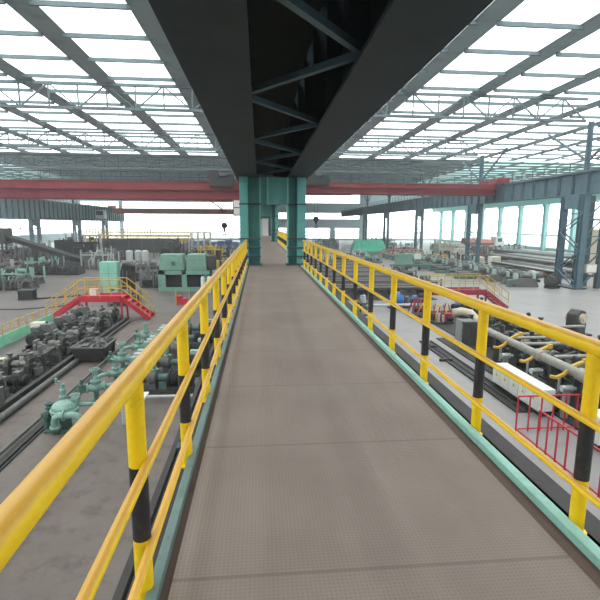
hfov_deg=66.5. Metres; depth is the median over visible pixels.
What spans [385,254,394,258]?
roller
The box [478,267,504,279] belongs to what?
stand
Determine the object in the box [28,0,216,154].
skylight
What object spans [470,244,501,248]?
machine
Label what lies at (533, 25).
skylight
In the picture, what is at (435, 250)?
machine
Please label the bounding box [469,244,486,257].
machine
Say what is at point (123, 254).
machine
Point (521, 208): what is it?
wall column
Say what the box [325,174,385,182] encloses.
roof truss
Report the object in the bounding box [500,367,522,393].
base cabinet
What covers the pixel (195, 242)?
bundle
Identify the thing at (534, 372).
lever arm
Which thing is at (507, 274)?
stand
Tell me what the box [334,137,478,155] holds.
roof truss
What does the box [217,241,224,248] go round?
bundle
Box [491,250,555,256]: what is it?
pipe
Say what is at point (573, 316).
motor
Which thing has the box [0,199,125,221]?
girder
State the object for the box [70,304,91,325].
motor
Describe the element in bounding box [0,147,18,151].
skylight
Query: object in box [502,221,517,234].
skylight
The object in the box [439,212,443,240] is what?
wall column
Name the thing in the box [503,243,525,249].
machine
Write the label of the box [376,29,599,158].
skylight
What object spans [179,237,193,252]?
machine
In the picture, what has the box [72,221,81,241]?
lattice column
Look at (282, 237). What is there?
railing
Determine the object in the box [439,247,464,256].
machine
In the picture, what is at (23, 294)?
crate
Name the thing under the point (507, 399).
channel
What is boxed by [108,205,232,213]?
crane
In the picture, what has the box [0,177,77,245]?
wall
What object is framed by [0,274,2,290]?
machine
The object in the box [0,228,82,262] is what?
conveyor
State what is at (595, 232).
wall
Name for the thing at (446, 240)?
wall
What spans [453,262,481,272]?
stand
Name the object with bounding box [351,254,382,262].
machine
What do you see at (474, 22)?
skylight
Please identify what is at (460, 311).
duct
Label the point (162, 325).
pipe manifold
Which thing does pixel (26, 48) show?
skylight
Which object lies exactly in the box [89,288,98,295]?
box
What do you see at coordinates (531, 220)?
skylight
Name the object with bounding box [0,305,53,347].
railing
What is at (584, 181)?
girder
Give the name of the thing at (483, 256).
pipe
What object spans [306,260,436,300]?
bed
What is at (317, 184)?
crane
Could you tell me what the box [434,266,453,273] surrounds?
roller
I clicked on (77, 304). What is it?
cable
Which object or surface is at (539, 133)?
skylight
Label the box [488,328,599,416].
tube
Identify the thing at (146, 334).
valve
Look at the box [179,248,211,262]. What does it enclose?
machine
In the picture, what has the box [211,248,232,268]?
machine
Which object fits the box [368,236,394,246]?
machine
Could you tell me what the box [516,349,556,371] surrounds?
motor
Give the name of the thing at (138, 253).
tank
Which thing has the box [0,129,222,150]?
roof truss
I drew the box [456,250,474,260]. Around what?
machine
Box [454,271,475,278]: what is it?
roller
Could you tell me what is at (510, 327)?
stand
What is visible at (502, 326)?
rack
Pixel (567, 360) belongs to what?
stand
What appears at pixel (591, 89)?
skylight
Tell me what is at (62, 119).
skylight
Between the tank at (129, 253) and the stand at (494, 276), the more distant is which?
the tank at (129, 253)
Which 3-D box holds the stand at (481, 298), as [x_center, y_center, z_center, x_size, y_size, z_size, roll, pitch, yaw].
[10.550,0.437,27.569,2.000,1.185,0.921,-1,9,-5]
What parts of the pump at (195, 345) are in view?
motor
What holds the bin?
on the floor at (55, 559)
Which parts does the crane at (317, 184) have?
hoist motor, walk railing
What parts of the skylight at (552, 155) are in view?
purlin frame, purlin frame, purlin frame, purlin frame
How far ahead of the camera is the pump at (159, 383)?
15.02 m
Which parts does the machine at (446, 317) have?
red tank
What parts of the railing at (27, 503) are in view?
post, rail, post, rail, post, post, post, post, post, post, post, post, post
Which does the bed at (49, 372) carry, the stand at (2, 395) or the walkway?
the stand at (2, 395)
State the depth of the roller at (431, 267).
55.65 m
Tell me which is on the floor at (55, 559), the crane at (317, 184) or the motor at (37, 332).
the motor at (37, 332)
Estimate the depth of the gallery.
82.04 m
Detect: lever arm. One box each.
[493,332,523,362]
[519,344,552,379]
[549,358,585,417]
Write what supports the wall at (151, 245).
on the floor at (552, 305)
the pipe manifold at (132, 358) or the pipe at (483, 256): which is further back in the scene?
the pipe at (483, 256)
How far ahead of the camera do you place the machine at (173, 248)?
67.07 m
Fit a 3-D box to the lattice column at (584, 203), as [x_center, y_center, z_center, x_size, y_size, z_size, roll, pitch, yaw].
[25.217,-5.245,41.244,2.925,8.278,3.500,-1,9,-5]
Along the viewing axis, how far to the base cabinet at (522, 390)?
14.04 m
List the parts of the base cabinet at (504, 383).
door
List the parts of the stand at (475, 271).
frame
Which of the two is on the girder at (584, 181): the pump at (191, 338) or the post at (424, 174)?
the post at (424, 174)
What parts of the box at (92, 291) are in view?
lid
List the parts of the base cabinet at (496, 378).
door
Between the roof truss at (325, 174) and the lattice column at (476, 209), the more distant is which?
the roof truss at (325, 174)
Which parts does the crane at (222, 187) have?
walk railing, hoist motor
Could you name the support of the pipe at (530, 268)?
on the bearer
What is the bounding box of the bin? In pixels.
[70,337,116,361]
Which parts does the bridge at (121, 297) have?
hand rail, hand rail, leg, leg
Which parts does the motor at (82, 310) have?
motor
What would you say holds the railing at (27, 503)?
on the walkway
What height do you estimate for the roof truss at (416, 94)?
2.020 m
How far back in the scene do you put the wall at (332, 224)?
163.79 m
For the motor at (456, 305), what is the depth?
28.55 m
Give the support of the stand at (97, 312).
on the bed at (49, 372)
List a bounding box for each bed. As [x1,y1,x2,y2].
[0,316,130,412]
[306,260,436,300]
[422,311,582,429]
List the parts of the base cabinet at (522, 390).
door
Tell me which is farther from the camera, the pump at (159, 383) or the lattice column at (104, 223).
the lattice column at (104, 223)
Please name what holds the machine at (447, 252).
on the floor at (552, 305)
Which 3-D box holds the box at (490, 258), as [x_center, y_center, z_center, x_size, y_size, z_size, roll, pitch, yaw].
[26.036,-5.149,61.461,1.350,1.450,0.930,-1,10,-11]
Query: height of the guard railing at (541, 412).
1.018 m
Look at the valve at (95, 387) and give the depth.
14.23 m
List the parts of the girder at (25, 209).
crane rail, guard rail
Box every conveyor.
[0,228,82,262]
[390,264,428,270]
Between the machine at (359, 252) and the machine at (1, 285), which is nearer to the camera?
the machine at (1, 285)
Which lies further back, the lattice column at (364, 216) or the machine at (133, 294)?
the lattice column at (364, 216)
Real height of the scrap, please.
0.424 m
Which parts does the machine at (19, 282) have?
motor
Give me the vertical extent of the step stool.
1.100 m
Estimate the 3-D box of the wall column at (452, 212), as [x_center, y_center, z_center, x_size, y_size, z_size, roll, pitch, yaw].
[50.353,-24.207,151.025,1.100,10.200,1.200,-1,9,-5]
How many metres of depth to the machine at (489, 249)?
81.00 m
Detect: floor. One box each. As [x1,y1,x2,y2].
[0,240,599,519]
[0,266,227,599]
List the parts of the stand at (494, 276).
frame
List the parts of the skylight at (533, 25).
purlin frame, purlin frame, purlin frame, purlin frame, purlin frame, purlin frame, purlin frame, purlin frame, purlin frame, purlin frame, purlin frame, purlin frame, purlin frame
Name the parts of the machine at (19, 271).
frame, motor, frame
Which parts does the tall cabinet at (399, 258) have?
door, door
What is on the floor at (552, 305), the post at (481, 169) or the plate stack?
the plate stack
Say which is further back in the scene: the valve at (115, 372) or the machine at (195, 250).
the machine at (195, 250)
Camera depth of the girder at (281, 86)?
6.51 m
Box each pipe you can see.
[0,334,134,455]
[0,358,79,421]
[146,394,192,397]
[352,303,420,306]
[483,256,549,265]
[484,263,553,275]
[485,253,554,263]
[486,260,552,270]
[486,261,553,272]
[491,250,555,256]
[500,261,569,273]
[506,261,571,272]
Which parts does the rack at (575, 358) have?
rack frame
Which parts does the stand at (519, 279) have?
frame, motor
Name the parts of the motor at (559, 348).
motor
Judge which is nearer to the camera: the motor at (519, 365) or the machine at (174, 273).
the motor at (519, 365)
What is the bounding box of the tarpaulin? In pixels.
[351,240,385,250]
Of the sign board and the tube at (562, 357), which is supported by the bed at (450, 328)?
the tube at (562, 357)
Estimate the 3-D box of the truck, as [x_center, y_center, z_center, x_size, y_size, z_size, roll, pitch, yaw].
[42.824,-13.408,107.378,9.350,2.997,2.500,-1,9,-5]
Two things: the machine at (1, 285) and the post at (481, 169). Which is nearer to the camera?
the machine at (1, 285)
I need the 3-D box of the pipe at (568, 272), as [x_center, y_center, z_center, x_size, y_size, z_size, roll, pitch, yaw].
[27.484,-4.059,55.161,0.236,0.238,15.000,-1,9,-5]
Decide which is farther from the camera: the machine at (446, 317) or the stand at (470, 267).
the stand at (470, 267)
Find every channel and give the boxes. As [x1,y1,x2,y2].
[0,371,103,470]
[419,340,533,412]
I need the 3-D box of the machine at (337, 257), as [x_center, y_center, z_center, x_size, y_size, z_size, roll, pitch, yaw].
[3.888,-5.651,64.440,6.140,1.251,3.163,-1,9,-5]
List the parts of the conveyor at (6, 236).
rail, rail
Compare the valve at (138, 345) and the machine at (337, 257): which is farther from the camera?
the machine at (337, 257)
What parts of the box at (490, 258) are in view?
door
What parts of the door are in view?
door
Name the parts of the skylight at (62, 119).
purlin frame, purlin frame, purlin frame, purlin frame, purlin frame, purlin frame, purlin frame, purlin frame, purlin frame, purlin frame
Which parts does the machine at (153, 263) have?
frame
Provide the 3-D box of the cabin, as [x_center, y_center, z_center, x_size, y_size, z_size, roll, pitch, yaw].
[-54.972,-23.694,126.517,2.200,2.300,2.450,-1,9,-5]
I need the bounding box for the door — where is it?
[261,217,270,235]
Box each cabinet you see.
[30,321,48,332]
[99,261,120,292]
[120,262,135,290]
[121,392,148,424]
[394,253,412,267]
[455,318,476,344]
[492,363,513,388]
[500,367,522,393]
[509,372,533,400]
[518,378,543,406]
[527,384,555,416]
[594,409,599,450]
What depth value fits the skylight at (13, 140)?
64.03 m
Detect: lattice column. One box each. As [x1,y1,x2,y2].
[28,220,41,242]
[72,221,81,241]
[101,221,108,237]
[362,215,367,239]
[383,213,389,245]
[414,209,423,251]
[465,204,482,262]
[554,194,599,289]
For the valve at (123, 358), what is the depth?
17.16 m
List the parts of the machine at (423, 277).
motor, frame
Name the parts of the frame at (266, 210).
cross panel, web plate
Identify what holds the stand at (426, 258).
on the floor at (552, 305)
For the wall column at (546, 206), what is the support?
on the floor at (552, 305)
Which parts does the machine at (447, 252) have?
frame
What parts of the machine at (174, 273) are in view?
frame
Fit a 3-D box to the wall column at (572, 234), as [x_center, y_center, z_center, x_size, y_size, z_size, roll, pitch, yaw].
[55.477,-14.632,93.034,1.100,10.200,1.200,-1,9,-5]
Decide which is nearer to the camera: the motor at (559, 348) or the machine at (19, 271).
the motor at (559, 348)
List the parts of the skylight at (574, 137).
purlin frame, purlin frame, purlin frame, purlin frame, purlin frame, purlin frame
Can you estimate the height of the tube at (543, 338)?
1.165 m
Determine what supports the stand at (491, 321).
on the bed at (450, 328)
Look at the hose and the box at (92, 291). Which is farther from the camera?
the hose
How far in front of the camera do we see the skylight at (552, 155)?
70.63 m
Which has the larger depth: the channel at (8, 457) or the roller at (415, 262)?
the roller at (415, 262)
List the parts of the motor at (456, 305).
motor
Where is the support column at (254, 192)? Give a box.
[239,176,306,266]
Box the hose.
[34,295,80,299]
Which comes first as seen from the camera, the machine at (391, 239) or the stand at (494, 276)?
the stand at (494, 276)
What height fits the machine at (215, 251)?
2.582 m
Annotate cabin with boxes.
[95,210,106,218]
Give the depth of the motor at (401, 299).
30.57 m
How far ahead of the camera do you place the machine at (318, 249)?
88.90 m
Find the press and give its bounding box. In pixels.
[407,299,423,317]
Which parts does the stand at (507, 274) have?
motor, frame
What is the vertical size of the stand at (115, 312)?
0.980 m
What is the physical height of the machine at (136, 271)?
1.328 m
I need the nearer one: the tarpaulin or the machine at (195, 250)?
the machine at (195, 250)
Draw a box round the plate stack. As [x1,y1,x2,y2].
[449,248,493,252]
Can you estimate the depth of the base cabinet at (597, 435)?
11.25 m
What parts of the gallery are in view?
railing, floor plate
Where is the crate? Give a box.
[17,289,37,299]
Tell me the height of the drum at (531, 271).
1.164 m
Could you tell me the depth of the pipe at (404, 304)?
29.77 m
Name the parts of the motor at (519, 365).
motor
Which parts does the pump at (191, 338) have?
motor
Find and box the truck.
[461,236,503,248]
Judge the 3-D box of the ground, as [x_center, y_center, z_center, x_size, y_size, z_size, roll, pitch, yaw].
[-15.663,-23.586,177.851,600.000,0.300,480.000,-1,9,-5]
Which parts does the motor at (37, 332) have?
motor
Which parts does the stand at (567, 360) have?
frame, clamp arm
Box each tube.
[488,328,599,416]
[510,336,549,361]
[514,332,542,339]
[521,342,580,368]
[553,354,586,373]
[557,325,584,332]
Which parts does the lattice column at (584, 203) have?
plate, web panel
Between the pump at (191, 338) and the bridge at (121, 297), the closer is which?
the pump at (191, 338)
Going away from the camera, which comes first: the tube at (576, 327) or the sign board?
the tube at (576, 327)
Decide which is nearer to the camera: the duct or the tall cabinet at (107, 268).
the duct
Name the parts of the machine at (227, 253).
frame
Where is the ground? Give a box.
[12,230,569,248]
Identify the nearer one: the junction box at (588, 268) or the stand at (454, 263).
the junction box at (588, 268)
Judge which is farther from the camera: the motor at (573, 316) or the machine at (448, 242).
the machine at (448, 242)
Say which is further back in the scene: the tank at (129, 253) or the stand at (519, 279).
the tank at (129, 253)
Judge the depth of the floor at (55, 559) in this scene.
10.35 m
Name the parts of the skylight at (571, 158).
purlin frame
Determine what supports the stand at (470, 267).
on the floor at (552, 305)
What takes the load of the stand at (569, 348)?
on the bed at (450, 328)
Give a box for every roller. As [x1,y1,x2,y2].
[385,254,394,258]
[414,261,427,263]
[419,262,433,268]
[428,264,443,270]
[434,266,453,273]
[445,268,462,275]
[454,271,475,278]
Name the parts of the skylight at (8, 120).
purlin frame, purlin frame, purlin frame, purlin frame, purlin frame, purlin frame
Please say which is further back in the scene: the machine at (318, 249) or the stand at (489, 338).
the machine at (318, 249)
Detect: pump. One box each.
[142,363,195,394]
[156,348,201,376]
[168,336,210,358]
[175,331,213,345]
[187,318,213,334]
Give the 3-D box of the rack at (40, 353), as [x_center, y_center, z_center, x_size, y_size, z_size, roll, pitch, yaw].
[-9.776,2.129,16.914,0.918,1.004,0.734,-1,9,-5]
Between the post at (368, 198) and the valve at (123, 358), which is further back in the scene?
the post at (368, 198)
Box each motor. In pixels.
[22,320,56,351]
[53,312,77,330]
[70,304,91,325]
[70,326,99,336]
[388,292,409,308]
[409,295,422,302]
[449,301,461,312]
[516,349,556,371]
[548,339,567,353]
[565,309,591,335]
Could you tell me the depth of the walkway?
2.85 m
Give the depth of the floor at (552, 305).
25.67 m
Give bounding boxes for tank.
[126,250,132,262]
[135,250,141,262]
[142,250,148,262]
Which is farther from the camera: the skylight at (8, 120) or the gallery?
the gallery
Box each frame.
[191,232,210,249]
[261,205,278,241]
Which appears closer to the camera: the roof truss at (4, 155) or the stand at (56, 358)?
the stand at (56, 358)
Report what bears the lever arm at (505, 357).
on the bed at (450, 328)
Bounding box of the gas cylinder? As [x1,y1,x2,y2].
[201,274,204,286]
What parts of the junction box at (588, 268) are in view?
door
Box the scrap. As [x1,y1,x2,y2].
[74,336,110,347]
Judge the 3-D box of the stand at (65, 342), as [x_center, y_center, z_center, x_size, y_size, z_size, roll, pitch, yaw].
[-10.013,1.848,18.692,1.550,0.980,0.870,0,9,-3]
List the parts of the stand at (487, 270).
motor, frame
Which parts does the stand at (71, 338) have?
clamp arm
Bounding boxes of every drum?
[526,270,539,281]
[544,275,559,288]
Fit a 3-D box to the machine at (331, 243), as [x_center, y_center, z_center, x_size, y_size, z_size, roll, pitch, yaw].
[6.198,-14.081,112.076,6.140,2.432,3.184,-1,9,-5]
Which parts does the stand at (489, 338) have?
frame, clamp arm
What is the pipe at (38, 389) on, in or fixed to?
on the floor at (55, 559)
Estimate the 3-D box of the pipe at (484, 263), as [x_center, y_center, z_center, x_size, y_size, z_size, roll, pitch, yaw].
[26.061,-3.757,55.747,0.239,0.234,15.000,-1,9,-5]
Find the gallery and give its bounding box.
[83,229,190,254]
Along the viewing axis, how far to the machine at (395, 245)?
96.52 m
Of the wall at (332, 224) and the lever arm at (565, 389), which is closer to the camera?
the lever arm at (565, 389)
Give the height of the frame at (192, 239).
4.070 m
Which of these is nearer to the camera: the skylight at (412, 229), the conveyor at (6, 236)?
the conveyor at (6, 236)
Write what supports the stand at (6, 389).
on the bed at (49, 372)
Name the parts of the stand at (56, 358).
clamp arm, frame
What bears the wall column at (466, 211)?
on the floor at (552, 305)
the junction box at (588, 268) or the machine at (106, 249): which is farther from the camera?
the machine at (106, 249)
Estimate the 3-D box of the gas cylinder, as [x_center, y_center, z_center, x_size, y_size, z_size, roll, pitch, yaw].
[-7.837,-1.308,36.938,0.312,1.500,0.320,-1,9,-5]
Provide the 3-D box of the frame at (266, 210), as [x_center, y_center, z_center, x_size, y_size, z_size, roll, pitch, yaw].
[-3.325,-5.343,43.734,2.640,7.300,0.615,-1,9,-5]
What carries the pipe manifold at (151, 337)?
on the floor at (55, 559)
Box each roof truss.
[0,79,203,112]
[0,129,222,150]
[0,154,232,170]
[38,170,236,181]
[96,180,201,181]
[315,160,422,172]
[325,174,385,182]
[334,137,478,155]
[373,92,588,122]
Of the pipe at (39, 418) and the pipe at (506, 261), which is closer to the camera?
the pipe at (39, 418)
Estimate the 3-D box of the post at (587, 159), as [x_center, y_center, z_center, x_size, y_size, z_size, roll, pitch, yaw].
[25.303,-13.403,40.108,0.500,4.370,12.077,-1,9,-5]
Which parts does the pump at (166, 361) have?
motor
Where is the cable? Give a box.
[0,304,77,309]
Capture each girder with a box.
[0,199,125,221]
[148,0,493,181]
[341,158,599,216]
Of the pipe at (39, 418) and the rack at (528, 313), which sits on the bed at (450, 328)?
the rack at (528, 313)
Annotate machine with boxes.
[0,240,54,260]
[0,246,27,265]
[0,257,20,265]
[0,259,24,273]
[0,266,45,285]
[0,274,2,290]
[3,274,39,290]
[19,256,64,271]
[32,260,84,274]
[46,259,82,265]
[54,231,108,260]
[80,246,119,268]
[98,247,120,262]
[107,289,141,306]
[109,249,134,259]
[120,266,150,281]
[134,260,159,270]
[138,267,159,287]
[158,253,216,291]
[159,238,184,254]
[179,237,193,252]
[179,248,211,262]
[198,243,223,259]
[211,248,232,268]
[221,243,239,255]
[305,255,348,260]
[306,244,323,252]
[312,237,338,247]
[334,249,366,256]
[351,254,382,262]
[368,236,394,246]
[383,265,416,275]
[385,242,413,251]
[413,275,442,285]
[430,240,456,248]
[430,303,453,323]
[432,249,457,259]
[433,242,464,252]
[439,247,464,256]
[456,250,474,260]
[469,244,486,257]
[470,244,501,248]
[482,245,502,252]
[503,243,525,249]
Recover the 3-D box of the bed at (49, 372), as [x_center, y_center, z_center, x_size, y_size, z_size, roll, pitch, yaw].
[-9.790,2.440,17.749,1.920,0.320,16.800,-1,9,-5]
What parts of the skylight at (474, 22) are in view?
purlin frame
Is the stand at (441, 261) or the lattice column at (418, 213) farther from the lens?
the lattice column at (418, 213)
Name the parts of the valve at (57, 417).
stem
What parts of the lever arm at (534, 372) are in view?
arm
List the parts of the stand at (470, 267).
motor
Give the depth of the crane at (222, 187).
47.97 m
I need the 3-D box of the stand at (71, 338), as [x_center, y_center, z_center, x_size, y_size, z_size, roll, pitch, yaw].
[-10.018,1.759,19.651,1.284,0.843,0.680,-1,9,-5]
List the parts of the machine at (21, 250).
frame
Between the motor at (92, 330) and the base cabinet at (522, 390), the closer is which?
the base cabinet at (522, 390)
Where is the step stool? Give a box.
[175,289,189,304]
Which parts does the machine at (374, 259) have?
frame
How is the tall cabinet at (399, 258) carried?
on the floor at (552, 305)
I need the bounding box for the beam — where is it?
[432,194,599,211]
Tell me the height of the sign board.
1.750 m
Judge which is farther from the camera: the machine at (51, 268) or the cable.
the machine at (51, 268)
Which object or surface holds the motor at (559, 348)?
on the bed at (450, 328)
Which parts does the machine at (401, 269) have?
frame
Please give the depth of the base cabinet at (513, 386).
14.56 m
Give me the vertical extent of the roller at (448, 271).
0.800 m
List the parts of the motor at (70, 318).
motor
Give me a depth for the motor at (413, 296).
31.47 m
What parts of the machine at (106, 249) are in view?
frame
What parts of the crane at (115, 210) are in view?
walk railing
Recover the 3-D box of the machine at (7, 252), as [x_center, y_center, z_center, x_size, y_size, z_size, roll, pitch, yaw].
[-34.713,-4.764,52.824,4.805,2.890,3.681,-1,9,-5]
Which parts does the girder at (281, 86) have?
walk plate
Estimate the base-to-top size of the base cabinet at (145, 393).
0.720 m
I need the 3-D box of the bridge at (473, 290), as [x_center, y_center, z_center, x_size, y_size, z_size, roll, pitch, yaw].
[11.109,-0.550,30.649,5.496,2.312,1.210,-1,9,-5]
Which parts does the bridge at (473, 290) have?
hand rail, hand rail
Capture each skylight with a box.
[0,0,178,154]
[0,71,139,153]
[0,108,99,152]
[0,132,60,152]
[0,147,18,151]
[0,162,65,179]
[8,219,76,234]
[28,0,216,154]
[124,202,230,237]
[285,228,329,237]
[332,11,482,155]
[339,0,599,157]
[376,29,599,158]
[390,211,434,234]
[409,160,599,183]
[411,76,599,158]
[448,105,599,159]
[484,125,599,159]
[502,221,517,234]
[515,140,599,160]
[522,220,541,235]
[552,151,599,161]
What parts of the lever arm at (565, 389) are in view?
arm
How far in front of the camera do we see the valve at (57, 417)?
12.21 m
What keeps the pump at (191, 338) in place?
on the floor at (55, 559)
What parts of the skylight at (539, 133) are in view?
purlin frame, purlin frame, purlin frame, purlin frame, purlin frame, purlin frame, purlin frame, purlin frame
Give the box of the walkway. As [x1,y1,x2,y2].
[112,235,599,599]
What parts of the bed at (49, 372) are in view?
bed plate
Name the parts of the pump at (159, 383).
motor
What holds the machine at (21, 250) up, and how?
on the floor at (552, 305)
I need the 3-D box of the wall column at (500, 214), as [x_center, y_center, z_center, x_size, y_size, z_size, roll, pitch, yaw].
[52.958,-19.338,121.538,1.100,10.200,1.200,-1,9,-5]
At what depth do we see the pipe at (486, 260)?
54.45 m
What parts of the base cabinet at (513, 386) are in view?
door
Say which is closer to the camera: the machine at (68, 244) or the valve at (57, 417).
the valve at (57, 417)
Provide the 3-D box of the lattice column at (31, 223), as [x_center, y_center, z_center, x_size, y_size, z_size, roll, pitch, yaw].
[-53.310,-13.040,92.331,1.400,6.281,3.900,-1,9,-5]
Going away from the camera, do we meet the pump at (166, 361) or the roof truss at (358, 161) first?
the pump at (166, 361)
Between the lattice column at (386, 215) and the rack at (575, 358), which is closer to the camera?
the rack at (575, 358)
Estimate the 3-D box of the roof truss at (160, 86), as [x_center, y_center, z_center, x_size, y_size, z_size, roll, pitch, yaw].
[-26.253,-15.967,35.230,44.182,2.020,0.220,-1,9,-5]
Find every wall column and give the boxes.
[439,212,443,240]
[450,211,455,241]
[464,210,467,237]
[481,209,485,238]
[497,207,503,236]
[516,206,524,244]
[540,204,550,250]
[568,209,577,252]
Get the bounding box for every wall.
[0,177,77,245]
[77,195,433,239]
[102,239,178,257]
[434,171,575,252]
[589,229,598,263]
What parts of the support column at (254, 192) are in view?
splice plate, web plate, plate, cross panel, web plate, plate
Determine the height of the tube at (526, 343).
1.185 m
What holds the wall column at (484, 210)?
on the floor at (552, 305)
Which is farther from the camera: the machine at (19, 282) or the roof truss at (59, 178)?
the roof truss at (59, 178)
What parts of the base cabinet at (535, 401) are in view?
door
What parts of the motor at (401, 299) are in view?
motor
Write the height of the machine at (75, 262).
0.916 m
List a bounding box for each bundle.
[194,241,201,248]
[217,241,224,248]
[225,240,232,247]
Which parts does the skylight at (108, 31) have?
purlin frame, purlin frame, purlin frame, purlin frame, purlin frame, purlin frame, purlin frame, purlin frame, purlin frame, purlin frame, purlin frame, purlin frame, purlin frame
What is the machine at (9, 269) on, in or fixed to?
on the floor at (55, 559)
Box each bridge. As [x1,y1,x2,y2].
[45,277,155,319]
[423,274,508,308]
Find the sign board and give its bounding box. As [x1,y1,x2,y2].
[414,254,420,260]
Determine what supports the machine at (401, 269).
on the floor at (552, 305)
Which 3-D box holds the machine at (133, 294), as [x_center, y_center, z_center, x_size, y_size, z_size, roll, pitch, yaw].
[-12.131,-0.252,31.951,1.763,0.994,2.540,-1,9,-5]
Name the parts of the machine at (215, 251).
frame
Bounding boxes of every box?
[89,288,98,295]
[473,256,483,263]
[487,256,500,265]
[584,264,596,272]
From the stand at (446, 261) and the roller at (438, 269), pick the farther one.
the stand at (446, 261)
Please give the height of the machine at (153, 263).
1.551 m
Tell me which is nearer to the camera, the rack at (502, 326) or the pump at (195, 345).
the pump at (195, 345)
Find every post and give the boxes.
[364,195,370,205]
[413,169,437,196]
[462,147,507,183]
[548,121,599,169]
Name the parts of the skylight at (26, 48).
purlin frame, purlin frame, purlin frame, purlin frame, purlin frame, purlin frame, purlin frame, purlin frame, purlin frame, purlin frame, purlin frame, purlin frame, purlin frame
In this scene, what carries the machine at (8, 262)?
on the floor at (55, 559)
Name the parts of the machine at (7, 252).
frame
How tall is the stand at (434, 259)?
1.292 m
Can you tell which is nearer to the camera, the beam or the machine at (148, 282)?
the machine at (148, 282)
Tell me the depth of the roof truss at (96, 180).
115.13 m
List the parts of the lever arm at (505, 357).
arm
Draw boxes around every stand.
[0,352,44,381]
[0,374,15,399]
[0,386,4,404]
[32,333,72,359]
[33,342,66,365]
[52,323,90,340]
[53,331,82,344]
[77,311,110,331]
[92,305,121,323]
[92,311,115,326]
[419,255,440,262]
[425,256,444,261]
[429,257,452,263]
[436,258,456,264]
[444,260,466,268]
[448,261,470,268]
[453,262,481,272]
[457,297,492,318]
[462,264,485,270]
[467,314,498,340]
[473,265,498,276]
[476,323,505,346]
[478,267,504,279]
[485,268,518,281]
[493,317,510,330]
[497,270,525,283]
[501,331,548,360]
[506,272,542,286]
[507,317,543,335]
[538,351,579,381]
[563,335,599,360]
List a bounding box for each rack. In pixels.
[17,345,51,371]
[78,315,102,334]
[357,294,367,316]
[492,324,523,349]
[506,312,530,330]
[560,355,584,389]
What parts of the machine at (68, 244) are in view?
frame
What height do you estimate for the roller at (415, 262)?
0.800 m
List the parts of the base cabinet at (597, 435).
door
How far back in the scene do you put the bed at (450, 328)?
19.77 m
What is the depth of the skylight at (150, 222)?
159.65 m
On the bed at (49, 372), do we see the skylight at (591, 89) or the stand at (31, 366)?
the stand at (31, 366)
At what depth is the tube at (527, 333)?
19.25 m
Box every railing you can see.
[0,239,247,599]
[0,305,53,347]
[278,231,286,249]
[302,239,599,534]
[515,394,599,498]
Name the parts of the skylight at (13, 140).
purlin frame, purlin frame, purlin frame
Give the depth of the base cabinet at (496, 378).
15.60 m
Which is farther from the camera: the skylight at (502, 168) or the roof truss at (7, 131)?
the skylight at (502, 168)
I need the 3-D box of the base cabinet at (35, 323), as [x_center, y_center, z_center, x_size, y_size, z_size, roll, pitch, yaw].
[-12.544,1.466,22.101,0.700,0.800,0.610,-1,10,-11]
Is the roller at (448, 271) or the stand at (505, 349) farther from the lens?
the roller at (448, 271)
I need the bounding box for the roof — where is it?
[0,0,599,182]
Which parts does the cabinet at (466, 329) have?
plate, door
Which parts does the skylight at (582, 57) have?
purlin frame, purlin frame, purlin frame, purlin frame, purlin frame, purlin frame, purlin frame, purlin frame, purlin frame, purlin frame, purlin frame, purlin frame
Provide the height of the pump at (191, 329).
1.167 m
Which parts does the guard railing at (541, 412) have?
post, post, post, post, post, post, post, rail, rail, post, post, post, post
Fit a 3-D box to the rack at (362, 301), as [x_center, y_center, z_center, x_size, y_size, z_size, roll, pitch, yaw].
[3.722,0.418,26.443,0.864,1.620,1.480,-1,9,-5]
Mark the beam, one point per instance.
(548, 200)
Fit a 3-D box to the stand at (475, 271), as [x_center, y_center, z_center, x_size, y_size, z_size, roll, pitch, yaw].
[19.842,-3.124,49.462,3.250,1.292,0.600,-1,9,-5]
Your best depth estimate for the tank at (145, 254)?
64.24 m
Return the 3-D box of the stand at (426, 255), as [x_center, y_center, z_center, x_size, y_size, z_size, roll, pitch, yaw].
[18.488,-5.656,64.795,3.250,1.292,0.600,-1,9,-5]
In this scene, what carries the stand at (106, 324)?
on the bed at (49, 372)
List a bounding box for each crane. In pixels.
[0,169,239,234]
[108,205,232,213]
[306,172,509,227]
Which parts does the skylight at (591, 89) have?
purlin frame, purlin frame, purlin frame, purlin frame, purlin frame, purlin frame, purlin frame, purlin frame, purlin frame, purlin frame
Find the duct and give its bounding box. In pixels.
[451,307,477,320]
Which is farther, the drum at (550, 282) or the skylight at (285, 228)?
the skylight at (285, 228)
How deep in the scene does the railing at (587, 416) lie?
3.34 m
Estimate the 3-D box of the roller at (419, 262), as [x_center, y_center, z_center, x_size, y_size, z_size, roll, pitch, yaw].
[16.360,-4.382,58.509,2.200,0.800,0.700,-1,9,-5]
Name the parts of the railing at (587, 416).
post, post, post, post, post, post, post, post, post, post, post, post, rail, rail, post, post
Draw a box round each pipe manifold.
[130,349,143,362]
[143,335,155,347]
[157,324,166,356]
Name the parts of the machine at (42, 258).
frame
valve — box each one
[41,378,94,433]
[78,367,111,401]
[98,357,127,382]
[107,342,130,369]
[122,332,144,350]
[135,322,156,340]
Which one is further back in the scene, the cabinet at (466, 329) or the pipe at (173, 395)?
the cabinet at (466, 329)

